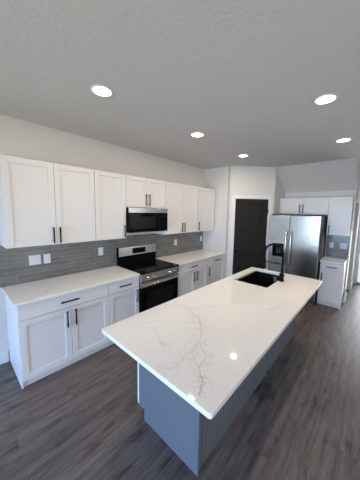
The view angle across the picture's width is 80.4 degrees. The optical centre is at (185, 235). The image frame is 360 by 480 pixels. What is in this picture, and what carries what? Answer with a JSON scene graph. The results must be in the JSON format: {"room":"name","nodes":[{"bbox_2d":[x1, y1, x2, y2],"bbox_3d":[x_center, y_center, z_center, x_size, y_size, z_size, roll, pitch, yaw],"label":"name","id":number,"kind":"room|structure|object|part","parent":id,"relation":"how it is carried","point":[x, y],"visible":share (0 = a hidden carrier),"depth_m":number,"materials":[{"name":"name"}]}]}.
{"room":"kitchen","nodes":[
{"label":"kitchen","id":0,"kind":"room"},
{"bbox_2d":[0,114,204,360],"bbox_3d":[-2.100,0.085,2.469,0.120,2.823,7.696,7,9,41],"label":"wall","id":1,"kind":"structure","parent":0,"point":[18,138],"depth_m":2.91,"materials":[{"name":"paint"}]},
{"bbox_2d":[0,350,8,364],"bbox_3d":[-3.337,1.556,1.174,0.014,0.140,3.678,7,9,41],"label":"baseboard","id":2,"kind":"structure","parent":1,"relation":"attached to","point":[4,356],"depth_m":2.50,"materials":[{"name":"white paint"}]},
{"bbox_2d":[29,255,40,264],"bbox_3d":[-1.871,0.298,2.645,0.008,0.122,0.123,7,9,41],"label":"light switch","id":3,"kind":"object","parent":1,"relation":"attached to","point":[33,259],"visible":1,"depth_m":2.64,"materials":[{"name":"white plastic"}]},
{"bbox_2d":[44,254,50,263],"bbox_3d":[-1.782,0.291,2.743,0.009,0.122,0.076,7,9,41],"label":"wall outlet","id":4,"kind":"object","parent":1,"relation":"attached to","point":[47,258],"visible":1,"depth_m":2.74,"materials":[{"name":"white plastic"}]},
{"bbox_2d":[0,154,95,248],"bbox_3d":[-1.622,-0.380,2.575,0.366,0.942,0.938,7,9,41],"label":"upper cabinet","id":5,"kind":"object","parent":1,"relation":"attached to","point":[42,202],"visible":1,"depth_m":2.40,"materials":[{"name":"white paint"}]},
{"bbox_3d":[-1.678,-0.352,2.311,0.020,0.936,0.462,7,9,41],"label":"door","id":6,"kind":"part","parent":5,"relation":"part of","materials":[{"name":"white paint"}]},
{"bbox_3d":[-1.366,-0.385,2.658,0.020,0.936,0.466,7,9,41],"label":"door","id":7,"kind":"part","parent":5,"relation":"part of","materials":[{"name":"white paint"}]},
{"bbox_2d":[98,247,102,255],"bbox_3d":[-1.304,0.238,3.275,0.009,0.122,0.076,7,9,41],"label":"wall outlet","id":8,"kind":"object","parent":1,"relation":"attached to","point":[100,250],"visible":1,"depth_m":3.27,"materials":[{"name":"white plastic"}]},
{"bbox_2d":[0,231,202,287],"bbox_3d":[-0.845,0.215,3.802,0.008,0.484,3.790,7,9,41],"label":"backsplash","id":9,"kind":"structure","parent":1,"relation":"attached to","point":[67,258],"depth_m":3.01,"materials":[{"name":"grey tile"}]},
{"bbox_2d":[94,170,125,240],"bbox_3d":[-1.151,-0.430,3.098,0.366,0.942,0.471,7,9,41],"label":"upper cabinet","id":10,"kind":"object","parent":1,"relation":"attached to","point":[109,187],"visible":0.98,"depth_m":2.99,"materials":[{"name":"white paint"}]},
{"bbox_2d":[126,175,164,207],"bbox_3d":[-0.728,-0.707,3.536,0.366,0.474,0.781,7,9,41],"label":"upper cabinet","id":11,"kind":"object","parent":1,"relation":"attached to","point":[141,192],"visible":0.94,"depth_m":3.40,"materials":[{"name":"white paint"}]},
{"bbox_3d":[-0.757,-0.681,3.303,0.020,0.468,0.387,7,9,41],"label":"door","id":12,"kind":"part","parent":11,"relation":"part of","materials":[{"name":"white paint"}]},
{"bbox_2d":[126,207,167,233],"bbox_3d":[-0.720,-0.272,3.575,0.402,0.390,0.772,7,9,41],"label":"microwave","id":13,"kind":"object","parent":11,"relation":"attached to","point":[138,220],"visible":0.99,"depth_m":3.38,"materials":[{"name":"black glass"}]},
{"bbox_3d":[-0.645,-0.216,3.388,0.032,0.299,0.585,7,9,41],"label":"door","id":14,"kind":"part","parent":13,"relation":"part of","materials":[{"name":"black glass"}]},
{"bbox_3d":[-0.388,-0.243,3.675,0.030,0.299,0.186,7,9,41],"label":"control panel","id":15,"kind":"part","parent":13,"relation":"part of","materials":[{"name":"black glass"}]},
{"bbox_3d":[-0.498,-0.708,3.592,0.020,0.468,0.384,7,9,41],"label":"door","id":16,"kind":"part","parent":11,"relation":"part of","materials":[{"name":"white paint"}]},
{"bbox_2d":[153,181,197,234],"bbox_3d":[-0.165,-0.534,4.194,0.366,0.942,0.919,7,9,41],"label":"upper cabinet","id":17,"kind":"object","parent":1,"relation":"attached to","point":[181,200],"visible":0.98,"depth_m":4.07,"materials":[{"name":"white paint"}]},
{"bbox_3d":[-0.212,-0.507,3.941,0.020,0.936,0.471,7,9,41],"label":"door","id":18,"kind":"part","parent":17,"relation":"part of","materials":[{"name":"white paint"}]},
{"bbox_3d":[0.093,-0.539,4.280,0.020,0.936,0.438,7,9,41],"label":"door","id":19,"kind":"part","parent":17,"relation":"part of","materials":[{"name":"white paint"}]},
{"bbox_2d":[197,187,214,231],"bbox_3d":[0.351,-0.589,4.769,0.366,0.942,0.629,7,9,41],"label":"upper cabinet","id":20,"kind":"object","parent":1,"relation":"attached to","point":[206,196],"visible":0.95,"depth_m":4.67,"materials":[{"name":"white paint"}]},
{"bbox_2d":[0,0,359,168],"bbox_3d":[1.288,-1.199,1.331,6.500,0.120,10.770,7,9,41],"label":"ceiling","id":21,"kind":"structure","parent":0,"point":[245,75],"depth_m":1.57,"materials":[{"name":"white paint"}]},
{"bbox_2d":[90,84,112,96],"bbox_3d":[-0.710,-1.229,1.808,0.186,0.007,0.186,7,9,41],"label":"recessed light","id":22,"kind":"object","parent":21,"relation":"in","point":[99,90],"visible":1,"depth_m":1.80,"materials":[{"name":"white paint"}]},
{"bbox_2d":[93,86,110,95],"bbox_3d":[-0.710,-1.230,1.808,0.146,0.005,0.146,0,7,-8],"label":"diffuser","id":23,"kind":"object","parent":22,"relation":"attached to","point":[97,90],"depth_m":1.81,"materials":[{"name":"white plastic"}]},
{"bbox_2d":[190,132,204,136],"bbox_3d":[0.156,-1.322,2.783,0.186,0.007,0.186,7,9,41],"label":"recessed light","id":24,"kind":"object","parent":21,"relation":"in","point":[194,134],"visible":1,"depth_m":2.77,"materials":[{"name":"white paint"}]},
{"bbox_2d":[192,133,202,136],"bbox_3d":[0.156,-1.323,2.783,0.146,0.005,0.146,1,6,1],"label":"diffuser","id":25,"kind":"object","parent":24,"relation":"attached to","point":[193,134],"depth_m":2.78,"materials":[{"name":"white plastic"}]},
{"bbox_2d":[313,93,338,104],"bbox_3d":[1.227,-1.196,1.867,0.186,0.007,0.186,7,9,41],"label":"recessed light","id":26,"kind":"object","parent":21,"relation":"in","point":[324,99],"visible":1,"depth_m":1.86,"materials":[{"name":"white paint"}]},
{"bbox_2d":[316,95,335,103],"bbox_3d":[1.227,-1.197,1.866,0.146,0.005,0.146,1,6,1],"label":"diffuser","id":27,"kind":"object","parent":26,"relation":"attached to","point":[323,99],"depth_m":1.86,"materials":[{"name":"white plastic"}]},
{"bbox_2d":[335,138,351,142],"bbox_3d":[2.134,-1.293,2.878,0.186,0.007,0.186,7,9,41],"label":"recessed light","id":28,"kind":"object","parent":21,"relation":"in","point":[341,140],"visible":1,"depth_m":2.88,"materials":[{"name":"white paint"}]},
{"bbox_2d":[0,283,359,479],"bbox_3d":[1.229,1.715,1.661,6.500,0.100,10.770,7,9,41],"label":"floor","id":29,"kind":"structure","parent":0,"point":[83,420],"depth_m":1.84,"materials":[{"name":"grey wood"}]},
{"bbox_2d":[5,284,109,388],"bbox_3d":[-1.536,1.053,2.637,0.670,0.883,0.943,7,9,41],"label":"base cabinet","id":30,"kind":"object","parent":29,"relation":"on","point":[45,337],"visible":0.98,"depth_m":2.35,"materials":[{"name":"white paint"}]},
{"bbox_3d":[-1.875,1.487,2.358,0.612,0.070,0.016,7,9,41],"label":"panel","id":31,"kind":"part","parent":30,"relation":"part of","materials":[{"name":"white paint"}]},
{"bbox_3d":[-1.476,1.140,2.282,0.020,0.638,0.477,7,9,41],"label":"door","id":32,"kind":"part","parent":30,"relation":"part of","materials":[{"name":"white paint"}]},
{"bbox_3d":[-1.315,0.724,2.407,0.020,0.154,0.937,7,9,41],"label":"drawer","id":33,"kind":"part","parent":30,"relation":"part of","materials":[{"name":"white paint"}]},
{"bbox_3d":[-1.321,0.932,2.385,0.038,0.190,0.015,7,9,41],"label":"handle","id":34,"kind":"part","parent":30,"relation":"part of","materials":[{"name":"black metal"}]},
{"bbox_2d":[2,266,139,306],"bbox_3d":[-1.382,0.582,2.758,0.654,0.030,1.446,7,9,41],"label":"countertop","id":35,"kind":"structure","parent":30,"relation":"on","point":[17,295],"depth_m":2.56,"materials":[{"name":"stone"}]},
{"bbox_3d":[-1.163,1.106,2.630,0.020,0.638,0.456,7,9,41],"label":"door","id":36,"kind":"part","parent":30,"relation":"part of","materials":[{"name":"white paint"}]},
{"bbox_2d":[108,276,138,345],"bbox_3d":[-1.062,1.003,3.163,0.670,0.883,0.475,7,9,41],"label":"base cabinet","id":37,"kind":"object","parent":29,"relation":"on","point":[123,295],"visible":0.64,"depth_m":2.93,"materials":[{"name":"white paint"}]},
{"bbox_3d":[-0.841,0.674,2.933,0.020,0.154,0.469,7,9,41],"label":"drawer","id":38,"kind":"part","parent":37,"relation":"part of","materials":[{"name":"white paint"}]},
{"bbox_2d":[117,243,178,312],"bbox_3d":[-0.606,0.797,3.591,0.722,1.214,0.786,7,9,41],"label":"range","id":39,"kind":"object","parent":29,"relation":"on","point":[158,279],"visible":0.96,"depth_m":3.48,"materials":[{"name":"black metal"}]},
{"bbox_3d":[-0.841,0.241,3.752,0.055,0.152,0.780,7,9,41],"label":"backguard panel","id":40,"kind":"part","parent":39,"relation":"part of","materials":[{"name":"silver metal"}]},
{"bbox_2d":[119,259,178,274],"bbox_3d":[-0.599,0.499,3.556,0.616,0.022,0.786,7,9,41],"label":"cooktop","id":41,"kind":"object","parent":39,"relation":"in","point":[151,266],"depth_m":3.50,"materials":[{"name":"black glass"}]},
{"bbox_3d":[-0.407,0.995,3.432,0.036,0.515,0.781,7,9,41],"label":"oven door","id":42,"kind":"part","parent":39,"relation":"part of","materials":[{"name":"black glass"}]},
{"bbox_3d":[-0.400,0.702,3.397,0.040,0.076,0.781,7,9,41],"label":"door rail","id":43,"kind":"part","parent":39,"relation":"part of","materials":[{"name":"silver metal"}]},
{"bbox_3d":[-0.393,0.597,3.381,0.052,0.124,0.783,7,9,41],"label":"control panel","id":44,"kind":"part","parent":39,"relation":"part of","materials":[{"name":"silver metal"}]},
{"bbox_3d":[-0.360,0.700,3.361,0.070,0.023,0.718,7,9,41],"label":"handle","id":45,"kind":"part","parent":39,"relation":"part of","materials":[{"name":"silver metal"}]},
{"bbox_2d":[178,259,207,296],"bbox_3d":[-0.075,0.899,4.261,0.670,0.883,0.898,7,9,41],"label":"base cabinet","id":46,"kind":"object","parent":29,"relation":"on","point":[192,276],"visible":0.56,"depth_m":4.02,"materials":[{"name":"white paint"}]},
{"bbox_3d":[0.004,0.983,3.927,0.020,0.638,0.489,7,9,41],"label":"door","id":47,"kind":"part","parent":46,"relation":"part of","materials":[{"name":"white paint"}]},
{"bbox_2d":[156,249,225,265],"bbox_3d":[0.146,0.421,4.457,0.654,0.030,1.552,7,9,41],"label":"countertop","id":48,"kind":"structure","parent":46,"relation":"on","point":[197,255],"depth_m":4.32,"materials":[{"name":"stone"}]},
{"bbox_3d":[0.146,0.569,4.031,0.020,0.154,0.892,7,9,41],"label":"drawer","id":49,"kind":"part","parent":46,"relation":"part of","materials":[{"name":"white paint"}]},
{"bbox_3d":[0.302,0.951,4.259,0.020,0.638,0.399,7,9,41],"label":"door","id":50,"kind":"part","parent":46,"relation":"part of","materials":[{"name":"white paint"}]},
{"bbox_2d":[207,254,224,284],"bbox_3d":[0.443,0.844,4.837,0.670,0.883,0.652,7,9,41],"label":"base cabinet","id":51,"kind":"object","parent":29,"relation":"on","point":[215,268],"visible":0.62,"depth_m":4.61,"materials":[{"name":"white paint"}]},
{"bbox_3d":[0.664,0.515,4.607,0.020,0.154,0.646,7,9,41],"label":"drawer","id":52,"kind":"part","parent":51,"relation":"part of","materials":[{"name":"white paint"}]},
{"bbox_2d":[138,317,294,475],"bbox_3d":[0.587,1.110,2.514,0.726,0.883,2.301,7,9,41],"label":"kitchen island","id":53,"kind":"object","parent":29,"relation":"on","point":[190,434],"visible":0.19,"depth_m":1.68,"materials":[{"name":"grey wood"}]},
{"bbox_3d":[-0.224,1.093,2.077,0.020,0.768,0.574,7,9,41],"label":"door","id":54,"kind":"part","parent":53,"relation":"part of","materials":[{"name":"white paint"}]},
{"bbox_3d":[-0.163,1.192,1.657,0.643,0.883,0.018,7,9,41],"label":"panel","id":55,"kind":"part","parent":53,"relation":"part of","materials":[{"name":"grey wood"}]},
{"bbox_2d":[102,267,322,418],"bbox_3d":[0.618,0.677,2.278,1.023,0.030,2.655,7,9,41],"label":"island countertop","id":56,"kind":"structure","parent":53,"relation":"on","point":[202,343],"depth_m":1.60,"materials":[{"name":"stone"}]},
{"bbox_2d":[238,271,278,287],"bbox_3d":[1.069,0.731,3.042,0.482,0.228,0.766,7,9,41],"label":"sink","id":57,"kind":"object","parent":56,"relation":"in","point":[257,278],"visible":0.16,"depth_m":3.35,"materials":[{"name":"black"}]},
{"bbox_2d":[262,244,283,281],"bbox_3d":[1.185,0.352,2.896,0.302,0.498,0.130,7,9,41],"label":"faucet","id":58,"kind":"object","parent":56,"relation":"on","point":[281,275],"visible":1,"depth_m":2.85,"materials":[{"name":"black metal"}]},
{"bbox_3d":[1.294,0.380,2.844,0.026,0.260,0.027,7,9,41],"label":"post","id":59,"kind":"part","parent":58,"relation":"part of","materials":[{"name":"black metal"}]},
{"bbox_3d":[0.489,1.178,1.897,0.014,0.881,1.202,7,9,41],"label":"beadboard panel","id":60,"kind":"part","parent":53,"relation":"part of","materials":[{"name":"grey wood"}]},
{"bbox_3d":[1.250,1.098,2.742,0.014,0.881,1.033,7,9,41],"label":"beadboard panel","id":61,"kind":"part","parent":53,"relation":"part of","materials":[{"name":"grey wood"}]},
{"bbox_2d":[268,214,327,304],"bbox_3d":[2.449,0.433,4.715,0.943,1.807,0.900,7,9,41],"label":"refrigerator","id":62,"kind":"object","parent":29,"relation":"on","point":[302,239],"visible":0.77,"depth_m":4.36,"materials":[{"name":"grey metal"}]},
{"bbox_3d":[2.023,0.407,4.646,0.395,1.708,0.082,7,9,41],"label":"freezer door","id":63,"kind":"part","parent":62,"relation":"part of","materials":[{"name":"silver metal"}]},
{"bbox_3d":[2.092,0.266,4.469,0.029,0.738,0.084,7,9,41],"label":"handle","id":64,"kind":"part","parent":62,"relation":"part of","materials":[{"name":"silver metal"}]},
{"bbox_3d":[2.163,0.275,4.407,0.029,0.738,0.084,7,9,41],"label":"handle","id":65,"kind":"part","parent":62,"relation":"part of","materials":[{"name":"silver metal"}]},
{"bbox_3d":[2.377,0.450,4.333,0.542,1.708,0.082,7,9,41],"label":"fridge door","id":66,"kind":"part","parent":62,"relation":"part of","materials":[{"name":"silver metal"}]},
{"bbox_2d":[317,260,347,308],"bbox_3d":[3.042,0.944,4.415,0.386,0.883,0.682,7,9,41],"label":"base cabinet","id":67,"kind":"object","parent":29,"relation":"on","point":[333,276],"visible":0.98,"depth_m":4.19,"materials":[{"name":"white paint"}]},
{"bbox_3d":[2.845,1.009,4.203,0.380,0.638,0.020,7,9,41],"label":"door","id":68,"kind":"part","parent":67,"relation":"part of","materials":[{"name":"white paint"}]},
{"bbox_3d":[2.853,0.610,4.158,0.380,0.154,0.020,7,9,41],"label":"drawer","id":69,"kind":"part","parent":67,"relation":"part of","materials":[{"name":"white paint"}]},
{"bbox_2d":[320,255,347,264],"bbox_3d":[3.052,0.489,4.371,0.404,0.030,0.670,7,9,41],"label":"countertop","id":70,"kind":"structure","parent":67,"relation":"on","point":[329,259],"depth_m":4.25,"materials":[{"name":"stone"}]},
{"bbox_2d":[203,166,229,277],"bbox_3d":[0.705,-0.148,5.024,0.636,2.823,0.110,7,9,41],"label":"wall","id":71,"kind":"structure","parent":0,"point":[217,179],"depth_m":4.86,"materials":[{"name":"paint"}]},
{"bbox_2d":[225,166,275,277],"bbox_3d":[1.443,-0.111,4.823,1.009,2.823,0.110,1,6,-3],"label":"wall","id":72,"kind":"structure","parent":0,"point":[243,180],"depth_m":4.65,"materials":[{"name":"paint"}]},
{"bbox_2d":[228,195,271,276],"bbox_3d":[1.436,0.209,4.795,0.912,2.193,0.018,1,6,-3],"label":"trim","id":73,"kind":"structure","parent":72,"relation":"attached to","point":[233,197],"depth_m":4.73,"materials":[{"name":"white paint"}]},
{"bbox_2d":[232,199,268,274],"bbox_3d":[1.456,0.239,4.801,0.752,2.114,0.108,1,6,-3],"label":"door","id":74,"kind":"structure","parent":72,"relation":"in","point":[250,228],"depth_m":4.79,"materials":[{"name":"black paint"}]},
{"bbox_3d":[1.449,0.196,4.837,0.510,1.812,0.014,1,6,-3],"label":"panel","id":75,"kind":"part","parent":74,"relation":"part of","materials":[{"name":"black paint"}]},
{"bbox_2d":[273,168,284,214],"bbox_3d":[2.144,-0.129,5.111,0.110,2.823,0.698,7,9,41],"label":"wall","id":76,"kind":"structure","parent":0,"point":[279,191],"depth_m":4.89,"materials":[{"name":"paint"}]},
{"bbox_2d":[276,158,357,192],"bbox_3d":[2.721,-1.215,4.486,1.378,0.500,0.703,7,9,41],"label":"wall","id":77,"kind":"structure","parent":0,"point":[335,175],"depth_m":4.40,"materials":[{"name":"paint"}]},
{"bbox_2d":[283,165,359,287],"bbox_3d":[2.927,-0.095,4.948,1.497,2.823,0.100,7,9,41],"label":"wall","id":78,"kind":"structure","parent":0,"point":[350,193],"depth_m":4.72,"materials":[{"name":"paint"}]},
{"bbox_2d":[279,197,329,214],"bbox_3d":[2.673,-0.668,4.807,0.978,0.360,0.365,7,9,41],"label":"upper cabinet","id":79,"kind":"object","parent":78,"relation":"attached to","point":[311,206],"visible":0.99,"depth_m":4.67,"materials":[{"name":"white paint"}]},
{"bbox_3d":[2.397,-0.681,4.872,0.472,0.354,0.020,7,9,41],"label":"door","id":80,"kind":"part","parent":79,"relation":"part of","materials":[{"name":"white paint"}]},
{"bbox_3d":[2.760,-0.637,4.550,0.496,0.354,0.020,7,9,41],"label":"door","id":81,"kind":"part","parent":79,"relation":"part of","materials":[{"name":"white paint"}]},
{"bbox_2d":[326,235,349,257],"bbox_3d":[3.278,0.210,4.588,0.405,0.484,0.008,7,9,41],"label":"backsplash","id":82,"kind":"structure","parent":78,"relation":"attached to","point":[335,251],"depth_m":4.59,"materials":[{"name":"grey tile"}]},
{"bbox_2d":[326,197,353,235],"bbox_3d":[3.177,-0.402,4.378,0.385,0.772,0.365,7,9,41],"label":"upper cabinet","id":83,"kind":"object","parent":78,"relation":"attached to","point":[340,212],"visible":0.96,"depth_m":4.27,"materials":[{"name":"white paint"}]},
{"bbox_2d":[340,243,346,248],"bbox_3d":[3.347,0.213,4.514,0.123,0.122,0.008,7,9,41],"label":"light switch","id":84,"kind":"object","parent":78,"relation":"attached to","point":[342,245],"visible":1,"depth_m":4.51,"materials":[{"name":"white plastic"}]},
{"bbox_2d":[344,163,359,295],"bbox_3d":[3.883,-0.075,4.950,0.120,2.823,1.798,7,9,41],"label":"wall","id":85,"kind":"structure","parent":0,"point":[357,207],"depth_m":5.03,"materials":[{"name":"paint"}]},
{"bbox_2d":[346,278,353,289],"bbox_3d":[4.205,1.221,5.484,0.142,0.140,0.720,7,9,41],"label":"baseboard","id":86,"kind":"structure","parent":85,"relation":"attached to","point":[349,286],"depth_m":5.21,"materials":[{"name":"white paint"}]},
{"bbox_3d":[5.350,-0.043,4.927,4.700,2.823,0.120,7,9,41],"label":"wall","id":87,"kind":"structure","parent":0,"visible":0},
{"bbox_2d":[353,221,359,278],"bbox_3d":[4.914,0.230,5.253,1.070,2.190,0.016,7,9,41],"label":"trim","id":88,"kind":"structure","parent":87,"relation":"attached to","point":[358,239],"depth_m":5.62,"materials":[{"name":"white paint"}]},
{"bbox_2d":[356,251,359,283],"bbox_3d":[4.959,0.264,5.312,0.933,2.110,0.115,7,9,41],"label":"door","id":89,"kind":"structure","parent":87,"relation":"in","point":[357,282],"depth_m":5.67,"materials":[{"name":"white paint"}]},
{"label":"outside","id":90,"kind":"structure","parent":0,"visible":0},
{"bbox_2d":[357,261,359,280],"bbox_3d":[9.212,0.913,10.693,22.000,0.100,13.370,7,9,41],"label":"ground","id":91,"kind":"structure","parent":90,"point":[358,279],"depth_m":6.91,"materials":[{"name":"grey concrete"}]}
]}

